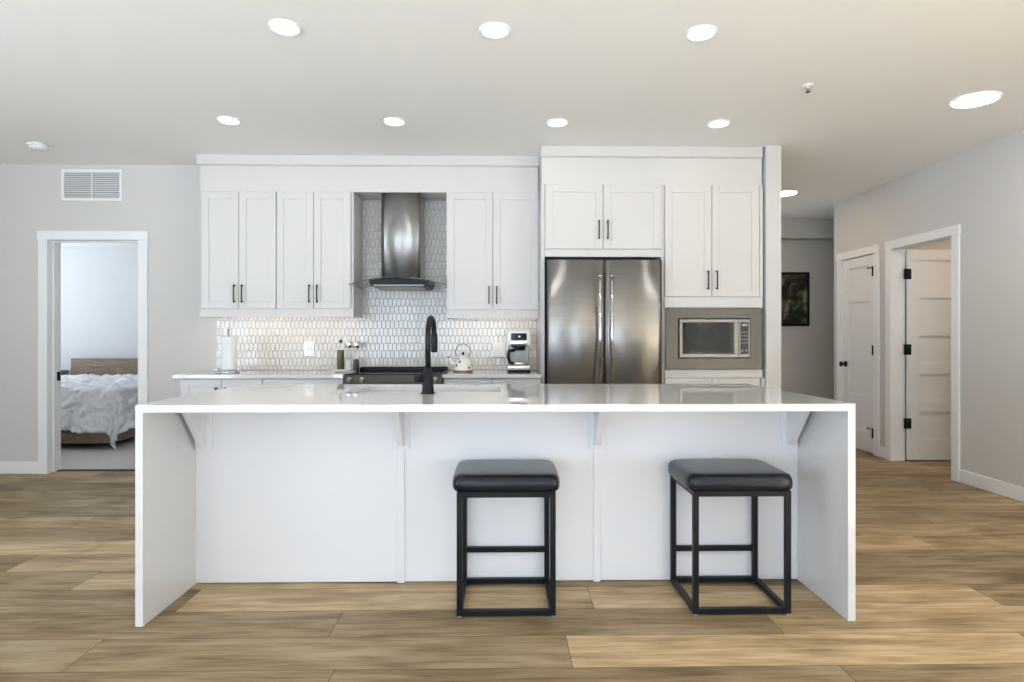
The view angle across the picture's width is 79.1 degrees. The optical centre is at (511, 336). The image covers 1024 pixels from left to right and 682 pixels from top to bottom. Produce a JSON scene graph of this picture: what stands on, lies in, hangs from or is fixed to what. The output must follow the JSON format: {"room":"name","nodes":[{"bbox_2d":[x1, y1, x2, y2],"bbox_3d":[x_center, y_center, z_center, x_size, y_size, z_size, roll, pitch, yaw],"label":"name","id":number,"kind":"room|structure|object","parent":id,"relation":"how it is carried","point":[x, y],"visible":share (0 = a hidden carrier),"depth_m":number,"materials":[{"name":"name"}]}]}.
{"room":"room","nodes":[
{"label":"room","id":0,"kind":"room"},
{"bbox_2d":[61,247,137,374],"bbox_3d":[-5.234,-0.033,7.141,4.980,2.460,3.480,0,0,-1],"label":"wall","id":1,"kind":"structure","parent":0,"point":[99,285],"depth_m":8.75,"materials":[{"name":"grey paint"}]},
{"bbox_2d":[57,469,134,470],"bbox_3d":[-3.663,1.192,5.548,0.781,0.008,0.060,0,0,-1],"label":"trim","id":2,"kind":"structure","parent":1,"relation":"attached to","point":[59,469],"depth_m":5.52,"materials":[{"name":"grey metal"}]},
{"bbox_2d":[61,243,137,246],"bbox_3d":[-5.235,-1.333,7.217,4.980,0.140,3.328,0,0,-1],"label":"ceiling","id":3,"kind":"structure","parent":0,"point":[62,244],"depth_m":8.53,"materials":[{"name":"white paint"}]},
{"bbox_2d":[0,164,448,461],"bbox_3d":[-1.556,-0.155,5.539,7.080,2.704,0.150,0,0,-1],"label":"wall","id":4,"kind":"structure","parent":0,"point":[163,201],"depth_m":5.43,"materials":[{"name":"grey paint"}]},
{"bbox_2d":[0,461,37,473],"bbox_3d":[-3.842,1.142,5.418,2.476,0.106,0.014,0,0,-1],"label":"baseboard","id":5,"kind":"structure","parent":4,"relation":"attached to","point":[29,467],"depth_m":5.40,"materials":[{"name":"white paint"}]},
{"bbox_2d":[61,169,121,200],"bbox_3d":[-3.674,-1.327,5.421,0.523,0.273,0.012,0,0,-1],"label":"air vent","id":6,"kind":"object","parent":4,"relation":"in","point":[76,184],"visible":1,"depth_m":5.42,"materials":[{"name":"white metal"}]},
{"bbox_2d":[37,231,148,473],"bbox_3d":[-3.663,0.137,5.494,0.955,2.121,0.175,0,0,-1],"label":"trim","id":7,"kind":"structure","parent":4,"relation":"attached to","point":[49,242],"depth_m":5.42,"materials":[{"name":"white paint"}]},
{"bbox_2d":[200,192,276,308],"bbox_3d":[-2.268,-0.717,5.270,0.629,0.971,0.362,0,0,-1],"label":"upper cabinet","id":8,"kind":"object","parent":4,"relation":"attached to","point":[238,230],"visible":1,"depth_m":5.12,"materials":[{"name":"grey wood"}]},
{"bbox_2d":[200,309,361,317],"bbox_3d":[-1.951,-0.198,5.288,1.264,0.065,0.298,0,0,-1],"label":"valance","id":9,"kind":"object","parent":8,"relation":"attached to","point":[212,313],"visible":1,"depth_m":5.14,"materials":[{"name":"grey wood"}]},
{"bbox_2d":[277,192,361,310],"bbox_3d":[-1.635,-0.717,5.281,0.632,0.971,0.362,0,0,-1],"label":"upper cabinet","id":10,"kind":"object","parent":4,"relation":"attached to","point":[319,234],"visible":1,"depth_m":5.13,"materials":[{"name":"grey wood"}]},
{"bbox_2d":[196,154,538,200],"bbox_3d":[-1.195,-1.355,5.303,2.827,0.303,0.331,0,0,-1],"label":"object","id":11,"kind":"object","parent":4,"relation":"attached to","point":[367,176],"visible":0.93,"depth_m":5.15,"materials":[{"name":"grey wood"}]},
{"bbox_2d":[217,200,536,369],"bbox_3d":[-1.186,-0.455,5.464,2.810,1.495,0.012,0,0,-1],"label":"backsplash","id":12,"kind":"structure","parent":4,"relation":"attached to","point":[390,331],"depth_m":5.46,"materials":[{"name":"tile"}]},
{"bbox_2d":[304,341,313,355],"bbox_3d":[-1.782,0.105,5.434,0.086,0.128,0.025,0,0,-1],"label":"wall plate","id":13,"kind":"object","parent":12,"relation":"attached to","point":[308,345],"visible":1,"depth_m":5.44,"materials":[{"name":"white plastic"}]},
{"bbox_2d":[492,342,504,356],"bbox_3d":[-0.117,0.112,5.471,0.115,0.126,0.010,0,0,-1],"label":"wall plate","id":14,"kind":"object","parent":12,"relation":"attached to","point":[498,348],"visible":1,"depth_m":5.47,"materials":[{"name":"white plastic"}]},
{"bbox_2d":[348,193,445,290],"bbox_3d":[-0.933,-0.802,5.214,0.761,0.798,0.489,0,0,-1],"label":"range hood","id":15,"kind":"object","parent":4,"relation":"attached to","point":[402,214],"visible":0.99,"depth_m":5.17,"materials":[{"name":"metal"}]},
{"bbox_2d":[446,192,538,309],"bbox_3d":[-0.163,-0.712,5.306,0.773,0.981,0.362,0,0,-1],"label":"upper cabinet","id":16,"kind":"object","parent":4,"relation":"attached to","point":[492,239],"visible":0.99,"depth_m":5.16,"materials":[{"name":"grey wood"}]},
{"bbox_2d":[446,310,538,318],"bbox_3d":[-0.165,-0.188,5.319,0.771,0.065,0.298,0,0,-1],"label":"valance","id":17,"kind":"object","parent":16,"relation":"attached to","point":[450,314],"visible":1,"depth_m":5.17,"materials":[{"name":"grey wood"}]},
{"bbox_2d":[545,185,660,260],"bbox_3d":[0.715,-0.916,5.180,0.922,0.571,0.644,0,0,-1],"label":"upper cabinet","id":18,"kind":"object","parent":4,"relation":"attached to","point":[583,222],"visible":0.99,"depth_m":4.89,"materials":[{"name":"grey wood"}]},
{"bbox_2d":[538,146,762,192],"bbox_3d":[1.102,-1.355,5.201,1.761,0.303,0.613,0,0,-1],"label":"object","id":19,"kind":"object","parent":4,"relation":"attached to","point":[558,165],"visible":0.76,"depth_m":4.91,"materials":[{"name":"grey wood"}]},
{"bbox_2d":[0,0,1023,218],"bbox_3d":[0.434,-1.582,2.383,11.250,0.150,11.850,0,0,-1],"label":"ceiling","id":20,"kind":"structure","parent":0,"point":[95,82],"depth_m":3.60,"materials":[{"name":"white paint"}]},
{"bbox_2d":[26,142,48,150],"bbox_3d":[-3.714,-1.484,4.857,0.144,0.046,0.144,0,0,-1],"label":"smoke detector","id":21,"kind":"object","parent":20,"relation":"attached to","point":[37,146],"visible":1,"depth_m":4.82,"materials":[{"name":"white plastic"}]},
{"bbox_2d":[217,116,240,124],"bbox_3d":[-1.968,-1.502,4.312,0.148,0.009,0.148,0,0,-1],"label":"recessed light","id":22,"kind":"object","parent":20,"relation":"in","point":[224,119],"visible":1,"depth_m":4.30,"materials":[{"name":"white paint"}]},
{"bbox_2d":[219,118,238,123],"bbox_3d":[-1.968,-1.503,4.312,0.128,0.005,0.128,0,0,-32],"label":"diffuser","id":23,"kind":"object","parent":22,"relation":"attached to","point":[223,120],"depth_m":4.30,"materials":[{"name":"white plastic"}]},
{"bbox_2d":[269,19,300,35],"bbox_3d":[-1.104,-1.502,3.015,0.148,0.009,0.148,0,0,-1],"label":"recessed light","id":24,"kind":"object","parent":20,"relation":"in","point":[280,26],"visible":1,"depth_m":3.01,"materials":[{"name":"white paint"}]},
{"bbox_2d":[271,22,298,34],"bbox_3d":[-1.104,-1.503,3.015,0.128,0.005,0.128,0,0,-32],"label":"diffuser","id":25,"kind":"object","parent":24,"relation":"attached to","point":[283,28],"depth_m":3.02,"materials":[{"name":"white plastic"}]},
{"bbox_2d":[384,118,404,125],"bbox_3d":[-0.823,-1.502,4.337,0.148,0.009,0.148,0,0,-1],"label":"recessed light","id":26,"kind":"object","parent":20,"relation":"in","point":[389,121],"visible":1,"depth_m":4.32,"materials":[{"name":"white paint"}]},
{"bbox_2d":[385,119,402,124],"bbox_3d":[-0.823,-1.503,4.337,0.128,0.005,0.128,0,0,31],"label":"diffuser","id":27,"kind":"object","parent":26,"relation":"attached to","point":[387,121],"depth_m":4.32,"materials":[{"name":"white plastic"}]},
{"bbox_2d":[480,22,509,37],"bbox_3d":[-0.083,-1.502,3.044,0.148,0.009,0.148,0,0,-1],"label":"recessed light","id":28,"kind":"object","parent":20,"relation":"in","point":[493,29],"visible":1,"depth_m":3.04,"materials":[{"name":"white paint"}]},
{"bbox_2d":[547,119,567,126],"bbox_3d":[0.319,-1.502,4.356,0.148,0.009,0.148,0,0,-1],"label":"recessed light","id":29,"kind":"object","parent":20,"relation":"in","point":[553,122],"visible":1,"depth_m":4.34,"materials":[{"name":"white paint"}]},
{"bbox_2d":[548,120,565,125],"bbox_3d":[0.319,-1.503,4.356,0.128,0.005,0.128,0,0,-32],"label":"diffuser","id":30,"kind":"object","parent":29,"relation":"attached to","point":[551,122],"depth_m":4.34,"materials":[{"name":"white plastic"}]},
{"bbox_2d":[686,25,716,40],"bbox_3d":[0.936,-1.502,3.071,0.148,0.009,0.148,0,0,-1],"label":"recessed light","id":31,"kind":"object","parent":20,"relation":"in","point":[703,32],"visible":1,"depth_m":3.06,"materials":[{"name":"white paint"}]},
{"bbox_2d":[688,28,714,39],"bbox_3d":[0.936,-1.503,3.071,0.128,0.005,0.128,0,0,31],"label":"diffuser","id":32,"kind":"object","parent":31,"relation":"attached to","point":[693,33],"depth_m":3.07,"materials":[{"name":"white plastic"}]},
{"bbox_2d":[708,120,729,127],"bbox_3d":[1.459,-1.502,4.376,0.148,0.009,0.148,0,0,-1],"label":"recessed light","id":33,"kind":"object","parent":20,"relation":"in","point":[717,123],"visible":1,"depth_m":4.36,"materials":[{"name":"white paint"}]},
{"bbox_2d":[709,121,727,126],"bbox_3d":[1.459,-1.503,4.376,0.128,0.005,0.128,0,0,-32],"label":"diffuser","id":34,"kind":"object","parent":33,"relation":"attached to","point":[713,123],"depth_m":4.36,"materials":[{"name":"white plastic"}]},
{"bbox_2d":[781,190,797,196],"bbox_3d":[2.849,-1.502,6.500,0.270,0.009,0.270,0,0,-1],"label":"recessed light","id":35,"kind":"object","parent":20,"relation":"in","point":[783,192],"visible":0.6,"depth_m":6.45,"materials":[{"name":"white paint"}]},
{"bbox_2d":[781,191,796,195],"bbox_3d":[2.849,-1.503,6.500,0.249,0.005,0.249,0,0,13],"label":"diffuser","id":36,"kind":"object","parent":35,"relation":"attached to","point":[783,193],"depth_m":6.49,"materials":[{"name":"white plastic"}]},
{"bbox_2d":[802,83,813,92],"bbox_3d":[1.771,-1.485,3.711,0.064,0.042,0.064,0,0,-1],"label":"sprinkler","id":37,"kind":"object","parent":20,"relation":"attached to","point":[807,86],"visible":1,"depth_m":3.70,"materials":[{"name":"white metal"}]},
{"bbox_2d":[949,91,1001,107],"bbox_3d":[2.941,-1.502,3.937,0.270,0.009,0.270,0,0,-1],"label":"recessed light","id":38,"kind":"object","parent":20,"relation":"in","point":[979,98],"visible":1,"depth_m":3.92,"materials":[{"name":"white paint"}]},
{"bbox_2d":[0,437,1023,681],"bbox_3d":[-0.848,1.219,2.771,13.600,0.056,12.370,0,0,-1],"label":"floor","id":39,"kind":"structure","parent":0,"point":[939,559],"depth_m":2.64,"materials":[{"name":"wood"}]},
{"bbox_2d":[61,370,67,374],"bbox_3d":[-6.467,0.829,8.508,0.460,0.724,0.425,0,0,-1],"label":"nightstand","id":40,"kind":"object","parent":39,"relation":"on","point":[63,372],"visible":0.02,"depth_m":8.64,"materials":[{"name":"brown wood"}]},
{"bbox_2d":[61,358,137,443],"bbox_3d":[-5.151,0.746,7.598,1.960,0.888,2.170,0,0,-1],"label":"bed","id":41,"kind":"object","parent":39,"relation":"on","point":[96,366],"visible":0.2,"depth_m":8.62,"materials":[{"name":"brown wood"}]},
{"bbox_2d":[61,374,137,449],"bbox_3d":[-5.154,0.829,7.489,2.095,0.712,2.194,0,0,-1],"label":"duvet","id":42,"kind":"object","parent":41,"relation":"on","point":[91,403],"visible":0.43,"depth_m":6.50,"materials":[{"name":"white fabric"}]},
{"bbox_2d":[181,378,262,396],"bbox_3d":[-2.269,0.760,5.125,0.628,0.872,0.651,0,0,-1],"label":"base cabinet","id":43,"kind":"object","parent":39,"relation":"on","point":[188,386],"visible":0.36,"depth_m":4.83,"materials":[{"name":"grey wood"}]},
{"bbox_2d":[173,370,353,378],"bbox_3d":[-1.977,0.308,5.128,1.313,0.030,0.632,0,0,-1],"label":"countertop","id":44,"kind":"structure","parent":43,"relation":"on","point":[211,374],"depth_m":4.83,"materials":[{"name":"white stone"}]},
{"bbox_2d":[214,327,239,372],"bbox_3d":[-2.321,0.107,5.081,0.194,0.372,0.180,0,0,-1],"label":"paper towel holder","id":45,"kind":"object","parent":44,"relation":"on","point":[228,344],"visible":1,"depth_m":5.03,"materials":[{"name":"white paper"}]},
{"bbox_2d":[337,338,343,368],"bbox_3d":[-1.463,0.147,5.296,0.066,0.293,0.066,0,0,-1],"label":"oil bottle","id":46,"kind":"object","parent":44,"relation":"on","point":[340,353],"visible":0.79,"depth_m":5.27,"materials":[{"name":"clear glass"}]},
{"bbox_2d":[333,368,352,371],"bbox_3d":[-1.403,0.277,5.147,0.173,0.034,0.112,0,0,-1],"label":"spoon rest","id":47,"kind":"object","parent":44,"relation":"on","point":[336,370],"visible":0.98,"depth_m":5.12,"materials":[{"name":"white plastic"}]},
{"bbox_2d":[345,342,351,370],"bbox_3d":[-1.397,0.169,5.307,0.060,0.248,0.060,0,0,-1],"label":"grinder","id":48,"kind":"object","parent":44,"relation":"on","point":[347,344],"visible":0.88,"depth_m":5.29,"materials":[{"name":"clear glass"}]},
{"bbox_2d":[353,342,359,370],"bbox_3d":[-1.335,0.169,5.308,0.060,0.248,0.060,0,0,-1],"label":"grinder","id":49,"kind":"object","parent":44,"relation":"on","point":[355,344],"visible":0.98,"depth_m":5.29,"materials":[{"name":"clear glass"}]},
{"bbox_2d":[263,378,342,383],"bbox_3d":[-1.639,0.760,5.136,0.627,0.872,0.651,0,0,-1],"label":"base cabinet","id":50,"kind":"object","parent":39,"relation":"on","point":[265,380],"visible":0.02,"depth_m":4.84,"materials":[{"name":"grey wood"}]},
{"bbox_2d":[343,366,447,383],"bbox_3d":[-0.934,0.729,5.111,0.766,0.935,0.696,0,0,-1],"label":"range","id":51,"kind":"object","parent":39,"relation":"on","point":[365,375],"visible":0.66,"depth_m":4.83,"materials":[{"name":"grey metal"}]},
{"bbox_2d":[345,370,447,374],"bbox_3d":[-0.934,0.292,5.115,0.758,0.008,0.540,0,0,-1],"label":"cooktop","id":52,"kind":"object","parent":51,"relation":"in","point":[361,372],"depth_m":5.01,"materials":[{"name":"black glass"}]},
{"bbox_2d":[444,378,491,383],"bbox_3d":[-0.353,0.760,5.158,0.381,0.872,0.651,0,0,-1],"label":"base cabinet","id":53,"kind":"object","parent":39,"relation":"on","point":[446,380],"visible":0.03,"depth_m":4.86,"materials":[{"name":"grey wood"}]},
{"bbox_2d":[443,370,540,377],"bbox_3d":[-0.162,0.308,5.159,0.772,0.030,0.632,0,0,-1],"label":"countertop","id":54,"kind":"structure","parent":53,"relation":"on","point":[476,373],"depth_m":4.85,"materials":[{"name":"white stone"}]},
{"bbox_2d":[448,344,472,371],"bbox_3d":[-0.416,0.175,5.218,0.192,0.236,0.173,0,0,39],"label":"tea kettle","id":55,"kind":"object","parent":54,"relation":"on","point":[462,363],"visible":1,"depth_m":5.16,"materials":[{"name":"white ceramic"}]},
{"bbox_2d":[507,331,530,372],"bbox_3d":[0.053,0.122,5.177,0.196,0.342,0.210,0,0,-1],"label":"coffee maker","id":56,"kind":"object","parent":54,"relation":"on","point":[518,342],"visible":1,"depth_m":5.08,"materials":[{"name":"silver metal"}]},
{"bbox_2d":[512,345,525,347],"bbox_3d":[0.056,0.080,5.156,0.116,0.018,0.128,0,0,-1],"label":"basket","id":57,"kind":"object","parent":56,"relation":"on","point":[513,346],"depth_m":5.09,"materials":[{"name":"black plastic"}]},
{"bbox_2d":[135,384,854,626],"bbox_3d":[-0.064,0.739,3.144,3.000,0.914,1.122,0,0,-1],"label":"countertop","id":58,"kind":"structure","parent":39,"relation":"on","point":[165,452],"depth_m":2.75,"materials":[{"name":"white stone"}]},
{"bbox_2d":[414,315,437,393],"bbox_3d":[-0.434,0.086,3.127,0.100,0.392,0.279,0,0,-1],"label":"kitchen faucet","id":59,"kind":"object","parent":58,"relation":"on","point":[431,342],"visible":1,"depth_m":3.07,"materials":[{"name":"black metal"}]},
{"bbox_2d":[369,391,500,391],"bbox_3d":[-0.438,0.426,3.378,0.764,0.223,0.434,0,0,-1],"label":"sink","id":60,"kind":"object","parent":58,"relation":"in","point":[369,391],"visible":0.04,"depth_m":3.59,"materials":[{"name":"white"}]},
{"bbox_2d":[135,384,854,412],"bbox_3d":[-0.064,0.297,3.144,3.000,0.031,1.122,0,0,-1],"label":"countertop","id":61,"kind":"structure","parent":58,"relation":"on","point":[248,397],"depth_m":2.79,"materials":[{"name":"white stone"}]},
{"bbox_2d":[182,391,810,582],"bbox_3d":[-0.066,0.755,3.253,2.936,0.882,0.852,0,0,-1],"label":"base cabinet","id":62,"kind":"object","parent":39,"relation":"on","point":[281,496],"visible":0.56,"depth_m":3.02,"materials":[{"name":"white wood"}]},
{"bbox_2d":[452,459,559,617],"bbox_3d":[-0.028,0.893,2.828,0.472,0.608,0.390,0,0,-1],"label":"counter stool","id":63,"kind":"object","parent":39,"relation":"on","point":[493,478],"visible":1,"depth_m":2.65,"materials":[{"name":"black metal"}]},
{"bbox_2d":[492,378,540,383],"bbox_3d":[0.032,0.760,5.165,0.382,0.872,0.651,0,0,-1],"label":"base cabinet","id":64,"kind":"object","parent":39,"relation":"on","point":[494,380],"visible":0.03,"depth_m":4.87,"materials":[{"name":"grey wood"}]},
{"bbox_2d":[537,185,544,383],"bbox_3d":[0.240,-0.003,5.196,0.026,2.398,0.596,0,0,-1],"label":"panel","id":65,"kind":"object","parent":39,"relation":"on","point":[541,320],"visible":0.48,"depth_m":4.90,"materials":[{"name":"white wood"}]},
{"bbox_2d":[545,260,661,383],"bbox_3d":[0.716,0.296,5.100,0.905,1.799,0.707,0,0,-1],"label":"refrigerator","id":66,"kind":"object","parent":39,"relation":"on","point":[603,318],"visible":0.44,"depth_m":4.82,"materials":[{"name":"silver metal"}]},
{"bbox_2d":[656,185,663,383],"bbox_3d":[1.188,-0.003,5.212,0.022,2.398,0.596,0,0,-1],"label":"panel","id":67,"kind":"object","parent":39,"relation":"on","point":[662,186],"visible":0.22,"depth_m":4.92,"materials":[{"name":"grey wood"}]},
{"bbox_2d":[664,185,764,386],"bbox_3d":[1.599,-0.003,5.195,0.798,2.398,0.644,0,0,-1],"label":"tall cabinet","id":68,"kind":"object","parent":39,"relation":"on","point":[713,234],"visible":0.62,"depth_m":4.91,"materials":[{"name":"white wood"}]},
{"bbox_2d":[665,308,760,368],"bbox_3d":[1.587,0.014,5.152,0.758,0.482,0.553,0,0,-1],"label":"microwave","id":69,"kind":"object","parent":68,"relation":"in","point":[689,343],"visible":0.99,"depth_m":4.88,"materials":[{"name":"grey metal"}]},
{"bbox_2d":[668,459,792,615],"bbox_3d":[0.986,0.893,2.845,0.472,0.608,0.390,0,0,-1],"label":"counter stool","id":70,"kind":"object","parent":39,"relation":"on","point":[753,478],"visible":1,"depth_m":2.67,"materials":[{"name":"black metal"}]},
{"bbox_2d":[762,146,780,389],"bbox_3d":[2.037,-0.155,6.391,0.118,2.704,3.010,0,0,-1],"label":"wall partition","id":71,"kind":"structure","parent":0,"point":[771,159],"depth_m":4.89,"materials":[{"name":"grey paint"}]},
{"bbox_2d":[781,219,833,399],"bbox_3d":[3.965,-0.155,8.084,3.794,2.704,0.310,0,0,-1],"label":"wall","id":72,"kind":"structure","parent":0,"point":[807,245],"depth_m":8.12,"materials":[{"name":"grey paint"}]},
{"bbox_2d":[781,272,809,325],"bbox_3d":[3.622,-0.491,8.097,0.522,0.703,0.031,0,0,-1],"label":"framed painting","id":73,"kind":"object","parent":72,"relation":"attached to","point":[795,286],"visible":0.58,"depth_m":8.09,"materials":[{"name":"black metal"}]},
{"bbox_2d":[905,239,950,457],"bbox_3d":[4.803,-0.155,5.571,2.003,2.704,2.976,0,0,-1],"label":"wall","id":74,"kind":"structure","parent":0,"point":[943,245],"depth_m":6.12,"materials":[{"name":"grey paint"}]},
{"bbox_2d":[834,128,1023,486],"bbox_3d":[3.806,-0.155,1.854,0.120,2.704,10.376,0,0,-1],"label":"wall","id":75,"kind":"structure","parent":0,"point":[980,189],"depth_m":4.88,"materials":[{"name":"grey paint"}]},
{"bbox_2d":[839,255,872,452],"bbox_3d":[3.650,0.173,6.562,0.103,2.023,0.597,0,0,-1],"label":"door","id":76,"kind":"structure","parent":75,"relation":"in","point":[857,363],"depth_m":6.57,"materials":[{"name":"white paint"}]},
{"bbox_2d":[836,244,879,456],"bbox_3d":[3.716,0.136,6.567,0.145,2.123,0.777,0,0,-1],"label":"trim","id":77,"kind":"structure","parent":75,"relation":"attached to","point":[874,250],"depth_m":6.26,"materials":[{"name":"white paint"}]},
{"bbox_2d":[885,224,960,481],"bbox_3d":[3.733,0.136,5.588,0.145,2.123,0.986,0,0,-1],"label":"trim","id":78,"kind":"structure","parent":75,"relation":"attached to","point":[894,249],"depth_m":5.99,"materials":[{"name":"white paint"}]},
{"bbox_2d":[904,250,950,459],"bbox_3d":[4.158,0.173,5.940,0.795,2.023,0.106,0,0,-1],"label":"door","id":79,"kind":"structure","parent":75,"relation":"in","point":[927,273],"depth_m":5.96,"materials":[{"name":"white paint"}]},
{"bbox_2d":[879,446,1023,501],"bbox_3d":[3.739,1.142,1.850,0.014,0.106,10.369,0,0,-1],"label":"baseboard","id":80,"kind":"structure","parent":75,"relation":"attached to","point":[1015,492],"depth_m":4.77,"materials":[{"name":"white paint"}]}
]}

